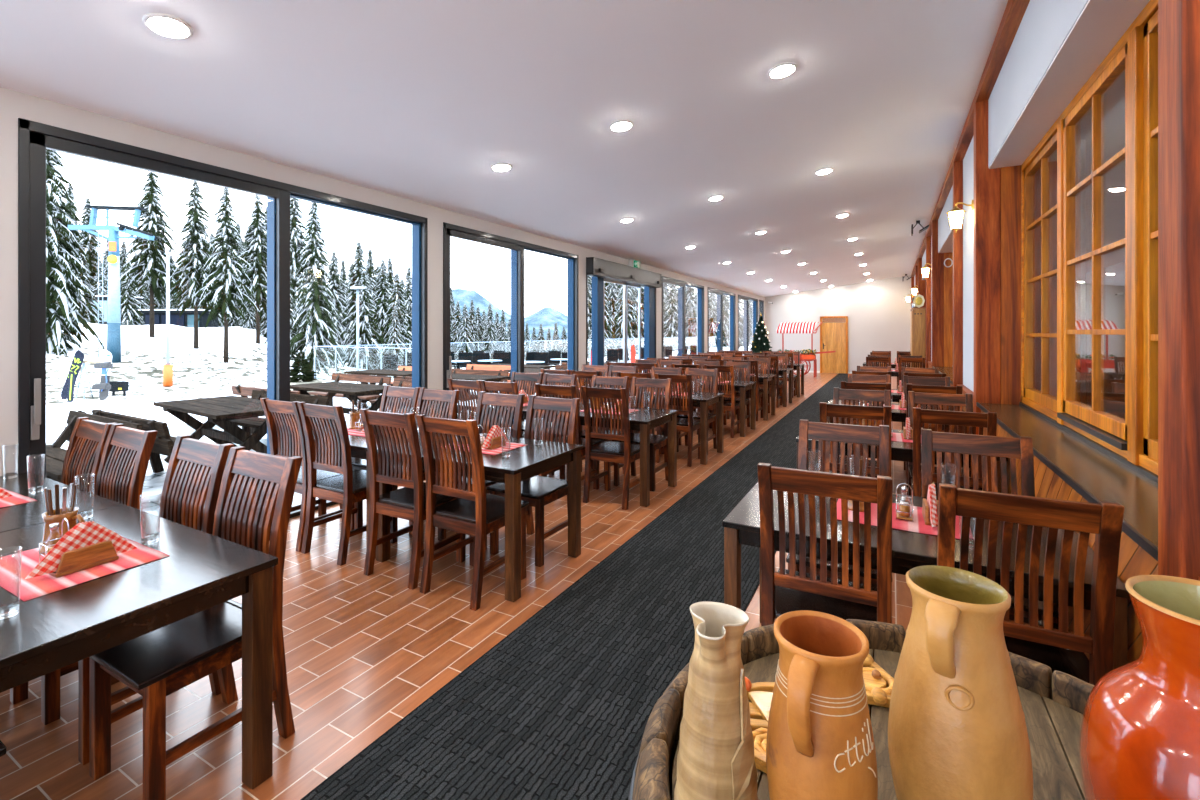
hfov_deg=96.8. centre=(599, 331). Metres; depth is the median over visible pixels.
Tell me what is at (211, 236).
spruce
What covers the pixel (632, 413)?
drinking glass
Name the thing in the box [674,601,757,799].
pitcher
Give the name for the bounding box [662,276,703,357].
window
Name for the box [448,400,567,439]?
dining table
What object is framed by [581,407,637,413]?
placemat
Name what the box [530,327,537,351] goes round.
spruce
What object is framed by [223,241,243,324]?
spruce
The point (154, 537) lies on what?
drinking glass
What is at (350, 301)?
spruce
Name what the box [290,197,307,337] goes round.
spruce
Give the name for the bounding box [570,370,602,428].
dining chair
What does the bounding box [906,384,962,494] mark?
dining chair
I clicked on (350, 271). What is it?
spruce
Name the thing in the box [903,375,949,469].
dining chair
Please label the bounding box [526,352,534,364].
chair
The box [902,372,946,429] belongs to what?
dining chair
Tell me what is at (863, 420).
pot
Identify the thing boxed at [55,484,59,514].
table knife
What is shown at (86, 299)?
spruce
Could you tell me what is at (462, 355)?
chair
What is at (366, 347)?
glass balustrade
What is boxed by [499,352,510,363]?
chair
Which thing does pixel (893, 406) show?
placemat
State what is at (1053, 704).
wooden barrel
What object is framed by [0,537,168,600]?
placemat
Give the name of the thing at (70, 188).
spruce
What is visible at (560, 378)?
dining chair
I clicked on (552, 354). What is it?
chair
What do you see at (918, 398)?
dining chair
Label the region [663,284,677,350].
spruce
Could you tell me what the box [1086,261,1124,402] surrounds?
wall
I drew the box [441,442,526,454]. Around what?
placemat
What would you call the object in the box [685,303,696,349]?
spruce
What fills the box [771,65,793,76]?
diffuser
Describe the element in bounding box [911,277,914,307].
trim
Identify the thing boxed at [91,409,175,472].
bench
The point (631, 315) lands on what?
spruce
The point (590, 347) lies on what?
flag
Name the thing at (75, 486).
table knife
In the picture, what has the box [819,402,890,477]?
dining chair
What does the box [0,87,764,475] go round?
wall
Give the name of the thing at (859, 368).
dining chair
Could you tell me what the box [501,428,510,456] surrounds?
drinking glass
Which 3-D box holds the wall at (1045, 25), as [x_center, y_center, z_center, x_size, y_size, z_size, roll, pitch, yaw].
[4.945,-0.269,7.070,0.495,3.639,26.290,0,0,29]
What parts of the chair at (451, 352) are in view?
backrest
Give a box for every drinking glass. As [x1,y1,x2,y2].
[0,546,21,619]
[1,443,18,478]
[27,454,44,492]
[75,475,94,518]
[139,493,160,544]
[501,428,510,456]
[534,419,542,444]
[629,396,635,415]
[959,516,973,548]
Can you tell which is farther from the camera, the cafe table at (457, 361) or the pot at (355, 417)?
the cafe table at (457, 361)
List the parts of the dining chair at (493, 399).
leg, seat, seat frame, leg, leg, rail, leg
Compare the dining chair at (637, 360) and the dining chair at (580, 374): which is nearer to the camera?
the dining chair at (580, 374)
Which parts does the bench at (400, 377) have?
backrest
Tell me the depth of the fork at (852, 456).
2.42 m
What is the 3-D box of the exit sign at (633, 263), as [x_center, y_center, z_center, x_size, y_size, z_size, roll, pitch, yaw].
[0.670,-1.303,10.298,0.106,0.152,0.320,0,0,29]
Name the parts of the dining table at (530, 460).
leg, leg, leg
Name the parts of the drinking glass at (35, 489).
glass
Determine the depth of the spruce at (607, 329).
49.76 m
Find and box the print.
[944,686,974,710]
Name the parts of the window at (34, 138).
handle, sliding sash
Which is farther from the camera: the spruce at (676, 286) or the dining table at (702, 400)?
the spruce at (676, 286)
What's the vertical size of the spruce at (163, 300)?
9.079 m
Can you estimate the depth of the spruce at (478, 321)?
84.77 m
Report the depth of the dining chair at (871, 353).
12.92 m
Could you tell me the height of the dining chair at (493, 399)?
1.060 m
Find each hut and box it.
[92,296,143,324]
[138,309,219,327]
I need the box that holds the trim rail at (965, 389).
[928,361,1199,580]
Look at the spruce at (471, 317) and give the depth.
71.83 m
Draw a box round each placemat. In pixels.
[0,488,36,507]
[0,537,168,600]
[347,428,404,436]
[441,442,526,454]
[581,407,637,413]
[837,499,973,538]
[867,403,905,409]
[891,432,912,442]
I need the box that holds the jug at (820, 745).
[766,610,877,799]
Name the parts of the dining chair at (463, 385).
leg, rail, leg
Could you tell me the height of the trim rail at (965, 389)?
0.040 m
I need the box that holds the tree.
[749,314,771,352]
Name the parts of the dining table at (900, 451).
leg, leg, leg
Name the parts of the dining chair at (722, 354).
rail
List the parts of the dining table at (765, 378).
leg, leg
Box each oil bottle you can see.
[45,523,58,552]
[358,414,363,429]
[898,486,910,517]
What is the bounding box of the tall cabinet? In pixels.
[910,308,925,367]
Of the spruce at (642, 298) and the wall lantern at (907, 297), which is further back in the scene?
the spruce at (642, 298)
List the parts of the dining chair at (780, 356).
rail, leg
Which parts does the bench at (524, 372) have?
backrest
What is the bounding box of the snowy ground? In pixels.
[46,323,751,442]
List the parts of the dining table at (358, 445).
leg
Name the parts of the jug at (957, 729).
handle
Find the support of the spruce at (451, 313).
on the snowy ground
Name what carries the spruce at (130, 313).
on the snowy ground
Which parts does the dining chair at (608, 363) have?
rail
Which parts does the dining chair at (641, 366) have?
rail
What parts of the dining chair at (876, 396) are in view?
leg, seat, rail, leg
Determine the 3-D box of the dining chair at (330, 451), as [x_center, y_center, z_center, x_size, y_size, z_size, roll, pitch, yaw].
[-1.796,1.020,3.838,0.444,1.060,0.522,0,0,29]
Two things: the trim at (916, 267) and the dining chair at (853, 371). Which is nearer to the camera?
the dining chair at (853, 371)
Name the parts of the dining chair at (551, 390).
leg, rail, rail, leg, leg, seat, seat frame, leg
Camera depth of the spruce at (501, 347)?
66.76 m
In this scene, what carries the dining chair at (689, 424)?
on the floor
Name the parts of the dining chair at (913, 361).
leg, rail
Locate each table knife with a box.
[47,489,53,514]
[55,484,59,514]
[71,484,76,511]
[859,459,861,475]
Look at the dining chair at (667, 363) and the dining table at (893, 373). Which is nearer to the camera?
the dining chair at (667, 363)
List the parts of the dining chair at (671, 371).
leg, rail, leg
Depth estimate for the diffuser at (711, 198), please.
6.66 m
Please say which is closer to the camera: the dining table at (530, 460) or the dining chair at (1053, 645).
the dining chair at (1053, 645)
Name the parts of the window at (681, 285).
sliding sash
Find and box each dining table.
[0,472,123,532]
[0,505,277,789]
[277,420,433,557]
[376,433,582,601]
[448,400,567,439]
[537,403,677,506]
[566,385,637,435]
[616,389,724,464]
[670,380,756,436]
[722,372,775,420]
[722,482,1129,668]
[759,363,804,397]
[770,367,792,406]
[796,429,1007,492]
[827,400,964,468]
[839,389,903,423]
[863,362,895,367]
[891,369,901,376]
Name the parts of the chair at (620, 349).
backrest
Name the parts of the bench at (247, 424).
leg frame, seat, backrest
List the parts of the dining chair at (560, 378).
leg, rail, leg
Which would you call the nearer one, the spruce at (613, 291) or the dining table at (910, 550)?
the dining table at (910, 550)
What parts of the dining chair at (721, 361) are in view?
rail, leg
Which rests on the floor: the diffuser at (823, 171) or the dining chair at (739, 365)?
the dining chair at (739, 365)
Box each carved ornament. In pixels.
[745,677,774,773]
[863,654,893,707]
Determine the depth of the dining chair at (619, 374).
6.50 m
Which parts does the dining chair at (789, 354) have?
leg, leg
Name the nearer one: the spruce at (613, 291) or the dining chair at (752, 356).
the dining chair at (752, 356)
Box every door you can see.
[586,257,661,387]
[820,316,847,373]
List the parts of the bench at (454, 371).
backrest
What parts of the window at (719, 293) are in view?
sliding sash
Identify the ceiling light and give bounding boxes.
[142,13,193,38]
[491,163,511,171]
[609,120,633,131]
[620,218,633,222]
[708,195,723,200]
[768,62,796,78]
[815,168,833,174]
[836,213,848,217]
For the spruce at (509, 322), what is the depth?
79.76 m
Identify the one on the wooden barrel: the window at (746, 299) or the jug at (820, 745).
the jug at (820, 745)
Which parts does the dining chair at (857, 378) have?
leg, rail, leg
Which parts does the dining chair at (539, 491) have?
leg, seat, leg, seat frame, leg, rail, leg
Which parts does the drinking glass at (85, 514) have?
glass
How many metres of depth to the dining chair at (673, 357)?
11.02 m
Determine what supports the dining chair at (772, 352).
on the floor
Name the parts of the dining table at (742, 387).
leg, leg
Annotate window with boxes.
[18,118,427,517]
[443,222,578,421]
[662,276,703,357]
[708,287,735,351]
[738,295,757,355]
[759,300,763,319]
[1021,0,1157,474]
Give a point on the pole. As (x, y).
(167, 369)
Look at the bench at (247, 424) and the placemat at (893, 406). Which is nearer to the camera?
the placemat at (893, 406)
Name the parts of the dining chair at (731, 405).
leg, rail, seat frame, seat, leg, leg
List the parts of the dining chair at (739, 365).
leg, seat, rail, leg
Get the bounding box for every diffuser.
[148,17,187,36]
[493,165,509,170]
[612,123,630,130]
[710,197,721,200]
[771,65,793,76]
[817,169,830,173]
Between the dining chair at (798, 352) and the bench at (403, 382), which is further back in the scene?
the dining chair at (798, 352)
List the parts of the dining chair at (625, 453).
leg, rail, rail, leg, seat frame, seat, leg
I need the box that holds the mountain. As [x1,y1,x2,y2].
[452,289,566,341]
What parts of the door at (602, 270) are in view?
operator trim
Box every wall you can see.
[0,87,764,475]
[765,275,910,373]
[914,0,1124,396]
[925,362,1157,662]
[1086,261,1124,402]
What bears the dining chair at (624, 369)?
on the floor
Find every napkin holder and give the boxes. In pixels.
[49,540,118,577]
[484,435,505,449]
[903,426,912,439]
[922,498,937,526]
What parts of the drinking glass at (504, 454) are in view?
glass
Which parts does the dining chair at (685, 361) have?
rail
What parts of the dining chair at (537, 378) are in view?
leg, rail, leg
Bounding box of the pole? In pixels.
[163,252,178,386]
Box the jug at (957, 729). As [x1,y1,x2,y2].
[888,565,1032,799]
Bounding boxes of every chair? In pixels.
[0,740,6,756]
[10,423,157,703]
[41,435,233,764]
[61,417,117,493]
[89,446,302,799]
[260,398,360,551]
[297,402,397,565]
[340,385,421,508]
[359,409,465,589]
[383,355,397,384]
[397,352,411,367]
[402,387,459,534]
[416,414,528,610]
[435,391,524,549]
[447,379,504,432]
[450,351,459,368]
[454,352,471,367]
[472,351,483,363]
[476,353,489,364]
[480,380,523,437]
[487,395,579,566]
[491,350,504,363]
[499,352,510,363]
[504,372,542,430]
[522,373,576,475]
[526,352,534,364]
[534,352,547,364]
[534,384,600,489]
[540,369,584,429]
[548,351,560,368]
[562,352,566,362]
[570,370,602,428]
[581,375,628,483]
[581,386,639,509]
[582,364,608,429]
[595,365,637,428]
[605,349,618,361]
[607,362,631,403]
[612,377,671,491]
[617,372,663,453]
[618,348,630,362]
[632,363,657,430]
[635,359,657,372]
[638,367,681,444]
[641,347,643,358]
[647,358,668,370]
[654,373,699,466]
[658,359,682,367]
[663,346,671,357]
[668,355,688,364]
[669,358,692,375]
[672,364,708,434]
[677,368,717,454]
[682,354,700,363]
[689,356,710,367]
[690,345,696,354]
[693,360,719,428]
[698,352,715,359]
[701,354,721,359]
[704,359,730,418]
[704,365,739,437]
[716,353,734,359]
[721,357,743,414]
[723,361,750,426]
[725,352,742,355]
[732,355,753,359]
[732,360,762,421]
[736,350,752,355]
[745,353,763,402]
[746,357,770,412]
[752,352,770,396]
[756,356,782,407]
[757,462,891,625]
[761,351,778,353]
[767,354,787,403]
[773,353,795,397]
[779,351,799,394]
[786,419,888,586]
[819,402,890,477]
[830,387,889,475]
[841,381,890,456]
[848,373,889,401]
[852,370,890,401]
[857,366,890,371]
[866,357,890,366]
[868,354,890,366]
[870,352,890,366]
[872,351,890,352]
[897,352,909,388]
[898,355,921,384]
[898,357,924,402]
[902,367,938,405]
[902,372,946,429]
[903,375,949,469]
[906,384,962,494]
[908,391,981,495]
[912,407,996,498]
[921,429,1057,623]
[937,483,1124,685]
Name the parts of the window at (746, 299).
sliding sash, frame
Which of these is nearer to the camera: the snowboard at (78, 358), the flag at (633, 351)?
the snowboard at (78, 358)
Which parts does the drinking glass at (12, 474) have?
glass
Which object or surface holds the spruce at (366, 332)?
on the snowy ground
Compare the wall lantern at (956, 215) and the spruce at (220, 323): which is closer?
the wall lantern at (956, 215)
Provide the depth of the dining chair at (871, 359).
10.55 m
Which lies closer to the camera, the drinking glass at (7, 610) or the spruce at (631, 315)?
the drinking glass at (7, 610)
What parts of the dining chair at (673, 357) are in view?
rail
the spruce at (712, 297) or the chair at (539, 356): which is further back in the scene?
the spruce at (712, 297)
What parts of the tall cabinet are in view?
door, door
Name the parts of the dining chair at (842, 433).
leg, seat, seat frame, rail, leg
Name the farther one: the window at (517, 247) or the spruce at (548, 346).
the spruce at (548, 346)
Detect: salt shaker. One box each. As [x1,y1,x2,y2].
[480,434,484,443]
[900,497,907,503]
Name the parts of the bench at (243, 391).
leg frame, backrest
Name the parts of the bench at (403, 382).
seat, backrest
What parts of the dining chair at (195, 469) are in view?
leg, leg, leg, rail, leg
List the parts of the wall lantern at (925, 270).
lamp shade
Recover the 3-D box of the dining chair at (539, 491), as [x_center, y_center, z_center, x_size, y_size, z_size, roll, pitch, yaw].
[-0.466,1.020,3.819,0.444,1.060,0.522,0,0,30]
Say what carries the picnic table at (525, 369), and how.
on the terrace
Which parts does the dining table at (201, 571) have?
leg, leg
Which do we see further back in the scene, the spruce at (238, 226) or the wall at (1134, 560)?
the spruce at (238, 226)
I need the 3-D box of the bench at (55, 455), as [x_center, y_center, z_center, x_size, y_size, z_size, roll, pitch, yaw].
[-5.300,1.277,5.322,1.800,0.825,0.630,0,0,30]
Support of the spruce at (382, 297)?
on the snowy ground
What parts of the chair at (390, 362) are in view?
backrest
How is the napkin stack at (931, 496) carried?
in the napkin holder at (925, 508)
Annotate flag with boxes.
[590,347,591,380]
[629,344,635,362]
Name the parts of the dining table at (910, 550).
leg, leg, leg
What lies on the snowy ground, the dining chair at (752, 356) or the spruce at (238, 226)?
the spruce at (238, 226)
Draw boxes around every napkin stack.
[0,487,12,497]
[25,521,136,578]
[481,425,508,448]
[519,390,528,400]
[899,380,901,390]
[901,393,904,407]
[905,417,910,438]
[927,484,937,526]
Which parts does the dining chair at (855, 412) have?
leg, seat, rail, rail, leg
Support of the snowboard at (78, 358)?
on the snowy ground
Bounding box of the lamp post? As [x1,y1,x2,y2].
[350,286,364,370]
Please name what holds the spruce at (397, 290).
on the snowy ground
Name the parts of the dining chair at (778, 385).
rail, leg, leg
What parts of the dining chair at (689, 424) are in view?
leg, rail, rail, seat frame, seat, leg, leg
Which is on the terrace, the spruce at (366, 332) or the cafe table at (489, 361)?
the cafe table at (489, 361)
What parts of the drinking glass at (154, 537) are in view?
glass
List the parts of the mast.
work frame, roof plate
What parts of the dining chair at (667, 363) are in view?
rail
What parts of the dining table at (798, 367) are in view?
leg, leg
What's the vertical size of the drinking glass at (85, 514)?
0.180 m
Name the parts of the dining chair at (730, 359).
rail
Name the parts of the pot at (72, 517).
handle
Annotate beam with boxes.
[911,0,1029,276]
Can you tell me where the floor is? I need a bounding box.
[0,372,1124,799]
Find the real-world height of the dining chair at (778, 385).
1.060 m
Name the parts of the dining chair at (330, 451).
leg, rail, rail, seat, leg, seat frame, leg, leg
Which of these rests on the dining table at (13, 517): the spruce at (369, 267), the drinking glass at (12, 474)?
the drinking glass at (12, 474)
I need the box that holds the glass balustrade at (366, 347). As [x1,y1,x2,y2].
[314,336,715,382]
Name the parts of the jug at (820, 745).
handle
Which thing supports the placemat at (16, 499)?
on the dining table at (13, 517)
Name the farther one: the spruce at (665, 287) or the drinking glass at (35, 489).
the spruce at (665, 287)
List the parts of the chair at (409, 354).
backrest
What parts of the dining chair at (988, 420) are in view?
leg, seat, rail, rail, leg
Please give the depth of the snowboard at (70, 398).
15.95 m
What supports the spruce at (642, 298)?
on the snowy ground
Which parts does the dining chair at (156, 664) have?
leg, leg, seat, seat frame, leg, rail, leg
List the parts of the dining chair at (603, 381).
leg, seat, rail, leg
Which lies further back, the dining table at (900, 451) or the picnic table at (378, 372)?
the picnic table at (378, 372)
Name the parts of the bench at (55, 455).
seat, leg frame, backrest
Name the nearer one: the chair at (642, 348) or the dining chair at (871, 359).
the dining chair at (871, 359)
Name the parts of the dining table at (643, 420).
leg, leg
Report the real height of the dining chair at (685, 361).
1.060 m
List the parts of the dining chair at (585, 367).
rail, leg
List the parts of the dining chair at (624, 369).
leg, rail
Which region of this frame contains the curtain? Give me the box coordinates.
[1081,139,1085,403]
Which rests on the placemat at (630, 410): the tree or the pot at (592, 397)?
the pot at (592, 397)
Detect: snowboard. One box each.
[61,350,84,398]
[67,371,74,401]
[92,350,112,399]
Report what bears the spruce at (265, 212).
on the snowy ground
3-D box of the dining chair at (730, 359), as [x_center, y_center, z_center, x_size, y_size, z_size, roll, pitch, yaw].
[2.500,1.020,10.306,0.444,1.060,0.522,0,0,29]
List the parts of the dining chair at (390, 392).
seat, seat frame, leg, rail, leg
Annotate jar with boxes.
[1079,575,1199,799]
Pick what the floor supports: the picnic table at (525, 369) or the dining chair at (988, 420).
the dining chair at (988, 420)
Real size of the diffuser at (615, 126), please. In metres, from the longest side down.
0.156 x 0.156 x 0.025 m
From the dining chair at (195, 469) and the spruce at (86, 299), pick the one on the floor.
the dining chair at (195, 469)
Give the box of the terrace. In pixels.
[46,347,750,515]
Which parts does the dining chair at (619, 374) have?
rail, leg, leg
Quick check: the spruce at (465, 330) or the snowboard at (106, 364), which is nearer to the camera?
the snowboard at (106, 364)
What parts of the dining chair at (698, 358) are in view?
rail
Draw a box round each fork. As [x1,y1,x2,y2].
[44,487,49,514]
[62,487,66,513]
[67,483,73,512]
[850,458,852,474]
[851,455,853,474]
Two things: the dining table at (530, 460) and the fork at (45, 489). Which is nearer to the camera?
the fork at (45, 489)
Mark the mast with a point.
(113, 301)
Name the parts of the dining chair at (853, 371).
rail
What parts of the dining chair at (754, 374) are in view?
rail, leg, leg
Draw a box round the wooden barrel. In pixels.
[628,619,1093,799]
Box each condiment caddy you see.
[39,518,68,561]
[896,483,912,520]
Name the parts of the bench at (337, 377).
leg frame, seat, backrest, leg frame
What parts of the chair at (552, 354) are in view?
backrest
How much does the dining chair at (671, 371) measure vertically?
1.060 m
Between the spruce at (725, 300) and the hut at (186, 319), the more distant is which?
the spruce at (725, 300)
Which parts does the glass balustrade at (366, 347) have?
handrail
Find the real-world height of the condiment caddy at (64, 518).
0.144 m
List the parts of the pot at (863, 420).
pot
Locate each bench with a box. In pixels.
[46,410,141,482]
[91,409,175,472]
[224,390,329,434]
[231,385,299,433]
[308,373,391,405]
[369,378,464,411]
[387,366,411,385]
[396,376,477,418]
[452,368,508,392]
[466,364,510,393]
[524,372,549,394]
[552,365,604,397]
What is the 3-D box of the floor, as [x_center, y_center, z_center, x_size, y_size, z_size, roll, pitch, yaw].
[4.087,1.650,7.538,9.250,0.200,26.750,0,0,29]
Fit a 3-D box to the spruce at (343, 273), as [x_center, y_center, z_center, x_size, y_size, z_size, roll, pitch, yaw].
[-28.937,-2.098,60.065,3.484,12.149,2.952,0,0,-16]
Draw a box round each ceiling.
[0,0,1007,296]
[1086,101,1124,272]
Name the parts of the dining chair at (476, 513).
leg, rail, rail, seat frame, leg, leg, seat, leg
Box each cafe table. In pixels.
[452,360,470,368]
[478,360,501,364]
[524,361,543,364]
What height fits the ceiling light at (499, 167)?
0.040 m
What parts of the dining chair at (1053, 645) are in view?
leg, rail, seat, rail, leg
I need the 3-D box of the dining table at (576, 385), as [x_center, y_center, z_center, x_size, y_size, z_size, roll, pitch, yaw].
[-0.155,1.170,7.399,1.196,0.760,0.780,0,0,29]
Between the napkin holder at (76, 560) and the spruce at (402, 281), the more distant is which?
the spruce at (402, 281)
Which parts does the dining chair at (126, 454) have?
leg, leg, rail, leg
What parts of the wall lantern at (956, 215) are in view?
lamp shade, arm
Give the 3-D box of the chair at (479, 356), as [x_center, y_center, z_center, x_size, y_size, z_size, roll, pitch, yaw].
[-4.145,1.207,19.151,0.500,0.947,0.598,0,0,3]
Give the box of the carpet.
[300,373,856,799]
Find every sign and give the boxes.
[109,381,128,395]
[629,260,639,268]
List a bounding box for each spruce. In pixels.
[46,149,103,355]
[62,184,91,289]
[67,241,103,323]
[77,198,107,289]
[92,263,107,295]
[101,236,122,294]
[120,171,181,337]
[120,241,131,288]
[120,266,144,325]
[130,253,149,308]
[135,281,147,324]
[144,279,157,308]
[154,279,165,308]
[165,181,216,348]
[165,244,184,308]
[171,266,188,308]
[188,237,223,326]
[193,188,259,362]
[208,233,216,255]
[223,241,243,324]
[228,300,240,326]
[233,223,245,250]
[236,194,266,343]
[237,207,266,329]
[237,232,252,326]
[240,295,255,329]
[260,303,266,337]
[264,281,302,360]
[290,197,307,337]
[290,202,344,378]
[290,350,321,391]
[320,264,340,346]
[323,307,342,366]
[325,252,348,358]
[337,242,377,362]
[339,260,350,333]
[341,271,382,369]
[347,263,353,291]
[365,249,379,323]
[367,259,392,368]
[373,266,388,368]
[375,273,411,368]
[380,306,405,369]
[385,258,394,307]
[400,267,411,347]
[400,279,403,299]
[450,287,455,352]
[450,301,462,367]
[450,304,453,348]
[452,304,476,366]
[468,300,479,351]
[474,307,485,350]
[480,303,497,362]
[481,310,486,347]
[492,312,500,349]
[496,308,509,351]
[505,319,510,351]
[524,323,532,360]
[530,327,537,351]
[535,324,547,351]
[545,328,553,353]
[551,323,560,350]
[558,327,566,358]
[588,276,591,344]
[588,282,618,356]
[588,320,608,357]
[604,282,621,346]
[610,284,643,354]
[611,284,643,350]
[641,286,643,314]
[663,283,675,322]
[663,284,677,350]
[675,286,686,305]
[677,286,696,343]
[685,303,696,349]
[709,293,726,347]
[723,294,739,346]
[739,299,749,345]
[742,300,751,344]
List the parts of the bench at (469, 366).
backrest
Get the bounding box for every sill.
[932,365,952,384]
[976,402,1157,560]
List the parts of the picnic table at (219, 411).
leg, leg, leg, leg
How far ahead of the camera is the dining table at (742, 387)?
8.02 m
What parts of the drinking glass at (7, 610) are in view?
glass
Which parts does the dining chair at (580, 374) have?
rail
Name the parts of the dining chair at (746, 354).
rail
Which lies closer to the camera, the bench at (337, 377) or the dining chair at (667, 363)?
the dining chair at (667, 363)
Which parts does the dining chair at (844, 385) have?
leg, rail, leg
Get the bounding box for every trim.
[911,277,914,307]
[915,266,917,307]
[918,258,925,354]
[922,0,1149,279]
[926,236,930,367]
[932,220,943,366]
[953,161,962,406]
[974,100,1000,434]
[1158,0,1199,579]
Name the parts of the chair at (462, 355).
backrest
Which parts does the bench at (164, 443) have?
backrest, leg frame, seat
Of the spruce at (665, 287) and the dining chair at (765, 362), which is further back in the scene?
the spruce at (665, 287)
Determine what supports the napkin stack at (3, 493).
in the napkin holder
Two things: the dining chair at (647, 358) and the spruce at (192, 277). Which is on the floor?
the dining chair at (647, 358)
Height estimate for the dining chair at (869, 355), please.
1.060 m
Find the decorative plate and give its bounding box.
[913,294,924,307]
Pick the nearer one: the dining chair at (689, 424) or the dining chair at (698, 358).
the dining chair at (689, 424)
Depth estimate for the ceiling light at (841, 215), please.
8.35 m
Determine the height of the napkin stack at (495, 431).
0.136 m
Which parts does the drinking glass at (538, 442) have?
glass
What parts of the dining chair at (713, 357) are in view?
rail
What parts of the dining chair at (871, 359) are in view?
rail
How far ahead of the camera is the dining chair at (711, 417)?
7.07 m
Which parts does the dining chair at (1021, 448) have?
leg, rail, seat frame, leg, seat, leg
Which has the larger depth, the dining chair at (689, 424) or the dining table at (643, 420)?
the dining chair at (689, 424)
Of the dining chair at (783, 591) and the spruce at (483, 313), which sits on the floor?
the dining chair at (783, 591)
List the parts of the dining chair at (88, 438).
leg, rail, leg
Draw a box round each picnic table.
[153,396,266,462]
[290,381,397,413]
[344,369,411,406]
[409,374,509,394]
[490,364,555,392]
[504,368,563,393]
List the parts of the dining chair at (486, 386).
leg, rail, leg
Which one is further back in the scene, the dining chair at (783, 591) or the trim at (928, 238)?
the trim at (928, 238)
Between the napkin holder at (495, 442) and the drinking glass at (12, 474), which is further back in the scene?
the napkin holder at (495, 442)
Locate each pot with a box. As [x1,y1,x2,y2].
[38,507,84,554]
[348,411,361,428]
[592,397,603,409]
[848,475,863,511]
[862,419,876,425]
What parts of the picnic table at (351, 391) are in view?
leg, leg, leg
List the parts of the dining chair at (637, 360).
rail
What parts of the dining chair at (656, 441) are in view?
leg, leg, seat, seat frame, rail, leg, leg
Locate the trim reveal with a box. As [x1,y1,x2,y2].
[944,165,1020,404]
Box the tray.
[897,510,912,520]
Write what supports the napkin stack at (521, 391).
in the napkin holder
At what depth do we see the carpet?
2.34 m
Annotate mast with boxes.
[68,205,157,362]
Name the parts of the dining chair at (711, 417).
leg, leg, seat, rail, leg, seat frame, leg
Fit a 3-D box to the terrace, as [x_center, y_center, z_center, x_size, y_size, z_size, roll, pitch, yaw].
[2.022,1.730,26.240,12.400,0.100,72.000,0,0,29]
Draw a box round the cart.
[776,322,835,376]
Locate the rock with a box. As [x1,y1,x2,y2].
[143,399,154,402]
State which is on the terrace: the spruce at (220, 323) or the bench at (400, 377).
the bench at (400, 377)
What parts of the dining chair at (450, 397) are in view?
leg, leg, rail, leg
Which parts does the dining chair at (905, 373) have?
rail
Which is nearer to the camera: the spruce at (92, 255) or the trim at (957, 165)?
the trim at (957, 165)
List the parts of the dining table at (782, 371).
leg, leg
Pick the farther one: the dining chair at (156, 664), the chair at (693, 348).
the chair at (693, 348)
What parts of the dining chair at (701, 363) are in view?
rail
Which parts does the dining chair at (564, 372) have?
rail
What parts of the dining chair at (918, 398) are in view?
leg, rail, seat, leg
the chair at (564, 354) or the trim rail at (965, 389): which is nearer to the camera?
the trim rail at (965, 389)
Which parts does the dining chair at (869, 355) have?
rail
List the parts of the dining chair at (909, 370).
leg, rail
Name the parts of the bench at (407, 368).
backrest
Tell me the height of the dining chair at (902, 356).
1.060 m
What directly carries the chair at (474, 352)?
on the terrace
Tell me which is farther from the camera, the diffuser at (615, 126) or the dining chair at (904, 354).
the dining chair at (904, 354)
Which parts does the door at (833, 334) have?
vent panel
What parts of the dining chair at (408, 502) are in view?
leg, rail, rail, leg, seat frame, seat, leg, leg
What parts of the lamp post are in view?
post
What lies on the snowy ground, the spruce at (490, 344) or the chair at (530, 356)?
the spruce at (490, 344)
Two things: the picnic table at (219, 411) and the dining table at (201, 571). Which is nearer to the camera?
the dining table at (201, 571)
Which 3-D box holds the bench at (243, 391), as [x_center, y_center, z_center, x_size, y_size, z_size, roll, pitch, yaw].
[-5.129,1.277,8.553,1.800,0.825,0.630,0,0,29]
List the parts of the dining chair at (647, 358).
rail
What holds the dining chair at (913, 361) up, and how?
on the floor
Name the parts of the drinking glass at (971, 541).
glass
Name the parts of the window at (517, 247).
handle, sliding sash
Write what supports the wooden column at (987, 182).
attached to the wall at (1045, 25)
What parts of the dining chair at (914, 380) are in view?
leg, rail, leg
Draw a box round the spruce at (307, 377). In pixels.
[290,350,321,391]
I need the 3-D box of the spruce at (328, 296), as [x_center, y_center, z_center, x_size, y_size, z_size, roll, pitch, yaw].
[-19.459,-0.820,37.159,2.737,7.718,2.587,0,0,3]
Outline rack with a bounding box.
[67,360,100,399]
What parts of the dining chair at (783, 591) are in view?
leg, rail, rail, seat, leg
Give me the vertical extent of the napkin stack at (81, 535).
0.136 m
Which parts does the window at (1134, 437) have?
drip rail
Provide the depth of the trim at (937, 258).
9.10 m
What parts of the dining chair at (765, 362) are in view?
rail, leg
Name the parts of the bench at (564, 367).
backrest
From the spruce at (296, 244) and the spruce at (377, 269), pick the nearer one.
the spruce at (296, 244)
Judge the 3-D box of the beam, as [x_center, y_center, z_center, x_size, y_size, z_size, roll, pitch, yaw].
[4.732,-1.961,7.186,0.180,0.092,26.350,0,0,29]
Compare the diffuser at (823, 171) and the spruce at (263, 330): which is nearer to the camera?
the diffuser at (823, 171)
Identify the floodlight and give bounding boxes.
[911,220,928,235]
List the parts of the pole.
lamp arm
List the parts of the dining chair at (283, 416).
leg, rail, seat frame, leg, leg, seat, leg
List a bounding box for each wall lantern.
[906,294,912,301]
[912,285,917,295]
[920,263,930,279]
[946,200,973,231]
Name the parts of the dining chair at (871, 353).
rail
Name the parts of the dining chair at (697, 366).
rail, leg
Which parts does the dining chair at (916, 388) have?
leg, rail, leg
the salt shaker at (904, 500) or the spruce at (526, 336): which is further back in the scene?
the spruce at (526, 336)
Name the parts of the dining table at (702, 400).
leg, leg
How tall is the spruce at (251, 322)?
3.661 m
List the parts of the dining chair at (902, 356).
rail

